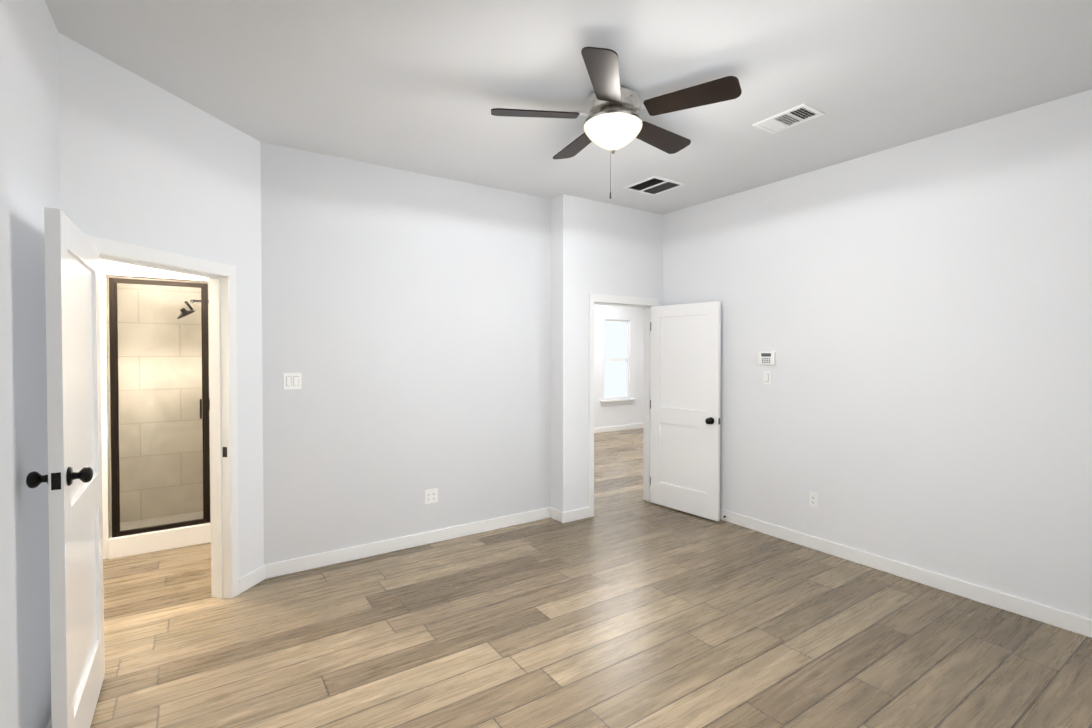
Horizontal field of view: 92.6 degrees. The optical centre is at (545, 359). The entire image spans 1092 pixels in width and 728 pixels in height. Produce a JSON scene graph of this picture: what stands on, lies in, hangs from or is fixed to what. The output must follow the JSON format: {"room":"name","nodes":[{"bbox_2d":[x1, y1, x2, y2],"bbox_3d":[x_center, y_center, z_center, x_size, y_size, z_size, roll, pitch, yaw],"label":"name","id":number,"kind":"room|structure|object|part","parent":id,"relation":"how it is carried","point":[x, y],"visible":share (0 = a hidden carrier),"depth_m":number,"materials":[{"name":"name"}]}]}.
{"room":"empty bedroom","nodes":[
{"label":"empty bedroom","id":0,"kind":"room"},
{"bbox_2d":[0,0,60,727],"bbox_3d":[-0.908,0.062,0.344,0.130,3.000,4.884,-1,1,-34],"label":"wall","id":1,"kind":"structure","parent":0,"point":[29,135],"depth_m":1.84,"materials":[{"name":"paint"}]},
{"bbox_2d":[99,259,208,558],"bbox_3d":[-3.094,0.005,4.149,3.070,3.000,0.100,-1,1,-34],"label":"wall","id":2,"kind":"structure","parent":0,"point":[110,268],"depth_m":3.94,"materials":[{"name":"paint"}]},
{"bbox_2d":[107,276,210,523],"bbox_3d":[-3.615,-0.006,4.896,1.800,3.000,0.120,-1,1,-34],"label":"shower wall tile","id":3,"kind":"structure","parent":0,"point":[135,507],"depth_m":4.83,"materials":[{"name":"beige tile"}]},
{"bbox_2d":[58,32,263,577],"bbox_3d":[-2.131,0.023,2.985,0.130,3.000,1.244,0,1,11],"label":"wall","id":4,"kind":"structure","parent":0,"point":[145,163],"depth_m":2.92,"materials":[{"name":"paint"}]},
{"bbox_2d":[26,207,104,727],"bbox_3d":[-1.894,0.505,2.120,0.172,2.038,0.864,-1,1,-34],"label":"bathroom door","id":5,"kind":"structure","parent":4,"relation":"in","point":[72,478],"depth_m":1.96,"materials":[{"name":"white paint"}]},
{"bbox_2d":[85,235,238,598],"bbox_3d":[-2.147,0.466,2.910,0.154,2.116,0.932,0,1,11],"label":"door frame","id":6,"kind":"structure","parent":4,"relation":"attached to","point":[221,277],"depth_m":3.30,"materials":[{"name":"white paint"}]},
{"bbox_2d":[261,142,550,563],"bbox_3d":[-1.011,0.003,4.291,2.454,3.000,0.130,-1,1,-34],"label":"wall","id":7,"kind":"structure","parent":0,"point":[406,324],"depth_m":4.10,"materials":[{"name":"paint"}]},
{"bbox_2d":[283,373,301,389],"bbox_3d":[-1.790,0.152,3.685,0.116,0.115,0.011,-1,1,-34],"label":"light switch","id":8,"kind":"object","parent":7,"relation":"attached to","point":[292,380],"visible":1,"depth_m":3.68,"materials":[{"name":"white plastic"}]},
{"bbox_2d":[424,488,437,503],"bbox_3d":[-0.939,1.118,4.273,0.116,0.115,0.009,-1,1,-34],"label":"electrical outlet","id":9,"kind":"object","parent":7,"relation":"attached to","point":[430,495],"visible":1,"depth_m":4.27,"materials":[{"name":"white plastic"}]},
{"bbox_2d":[45,0,1091,214],"bbox_3d":[0.902,-1.530,4.519,11.200,0.060,9.830,-1,1,-34],"label":"ceiling","id":10,"kind":"structure","parent":0,"point":[422,86],"depth_m":2.68,"materials":[{"name":"paint"}]},
{"bbox_2d":[491,47,741,198],"bbox_3d":[0.383,-1.204,2.928,1.284,0.544,1.294,-1,1,-34],"label":"ceiling fan","id":11,"kind":"object","parent":10,"relation":"hanging from","point":[613,122],"visible":1,"depth_m":2.77,"materials":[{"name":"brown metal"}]},
{"bbox_3d":[0.371,-1.231,2.894,0.324,0.133,0.324,-1,1,-34],"label":"lamp shade","id":12,"kind":"part","parent":11,"relation":"part of","materials":[{"name":"white glass"}]},
{"bbox_2d":[623,176,684,195],"bbox_3d":[0.930,-1.495,4.496,0.370,0.011,0.370,-1,1,-34],"label":"ceiling vent","id":13,"kind":"object","parent":10,"relation":"in","point":[654,185],"visible":1,"depth_m":4.48,"materials":[{"name":"white plastic"}]},
{"bbox_2d":[752,103,824,133],"bbox_3d":[1.484,-1.475,3.206,0.220,0.013,0.340,-1,1,-34],"label":"ceiling vent","id":14,"kind":"object","parent":10,"relation":"in","point":[794,116],"visible":1,"depth_m":3.19,"materials":[{"name":"white plastic"}]},
{"bbox_2d":[90,428,1091,727],"bbox_3d":[0.902,1.529,4.564,11.200,0.060,9.830,-1,1,-34],"label":"floor","id":15,"kind":"structure","parent":0,"point":[626,606],"depth_m":2.83,"materials":[{"name":"brown wood"}]},
{"bbox_2d":[108,278,210,558],"bbox_3d":[-3.479,0.437,4.359,1.214,2.130,0.927,-1,1,-34],"label":"shower","id":16,"kind":"object","parent":15,"relation":"on","point":[136,537],"visible":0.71,"depth_m":4.14,"materials":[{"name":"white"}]},
{"bbox_2d":[551,194,662,511],"bbox_3d":[0.598,-0.011,5.253,1.290,3.000,0.330,-1,1,-34],"label":"wall","id":17,"kind":"structure","parent":0,"point":[599,247],"depth_m":4.88,"materials":[{"name":"paint"}]},
{"bbox_2d":[589,293,657,516],"bbox_3d":[0.745,0.431,5.238,0.910,2.116,0.154,-1,1,-34],"label":"door frame","id":18,"kind":"structure","parent":17,"relation":"attached to","point":[647,304],"depth_m":5.28,"materials":[{"name":"white paint"}]},
{"bbox_2d":[651,301,720,520],"bbox_3d":[1.340,0.470,5.087,0.168,2.018,0.794,-1,1,-39],"label":"hall door","id":19,"kind":"structure","parent":18,"relation":"attached to","point":[685,398],"depth_m":5.05,"materials":[{"name":"white paint"}]},
{"bbox_2d":[594,304,643,427],"bbox_3d":[0.242,-0.077,9.617,6.090,3.000,0.130,-1,1,-34],"label":"wall","id":20,"kind":"structure","parent":0,"point":[617,414],"depth_m":10.41,"materials":[{"name":"paint"}]},
{"bbox_2d":[600,319,635,404],"bbox_3d":[1.399,0.047,10.343,0.880,1.670,0.160,-1,1,-34],"label":"window","id":21,"kind":"structure","parent":20,"relation":"in","point":[616,359],"depth_m":10.42,"materials":[{"name":"clear glass"}]},
{"bbox_2d":[663,89,1091,618],"bbox_3d":[2.781,0.018,3.281,0.130,3.000,5.640,-1,1,-34],"label":"wall","id":22,"kind":"structure","parent":0,"point":[916,316],"depth_m":3.51,"materials":[{"name":"paint"}]},
{"bbox_2d":[46,423,1091,727],"bbox_3d":[1.019,1.450,4.479,10.300,0.100,9.300,-1,1,-34],"label":"baseboard","id":23,"kind":"structure","parent":22,"relation":"attached to","point":[1046,615],"depth_m":3.84,"materials":[{"name":"white paint"}]},
{"bbox_2d":[758,351,775,364],"bbox_3d":[1.890,-0.015,4.465,0.026,0.110,0.150,-1,1,-34],"label":"keypad","id":24,"kind":"object","parent":22,"relation":"attached to","point":[766,357],"visible":1,"depth_m":4.45,"materials":[{"name":"white plastic"}]},
{"bbox_2d":[764,371,770,384],"bbox_3d":[1.896,0.155,4.471,0.011,0.115,0.070,-1,1,-34],"label":"light switch","id":25,"kind":"object","parent":22,"relation":"attached to","point":[767,377],"visible":1,"depth_m":4.46,"materials":[{"name":"white plastic"}]},
{"bbox_2d":[809,492,817,507],"bbox_3d":[2.126,1.115,4.146,0.009,0.115,0.070,-1,1,-34],"label":"electrical outlet","id":26,"kind":"object","parent":22,"relation":"attached to","point":[813,499],"visible":1,"depth_m":4.14,"materials":[{"name":"white plastic"}]}
]}

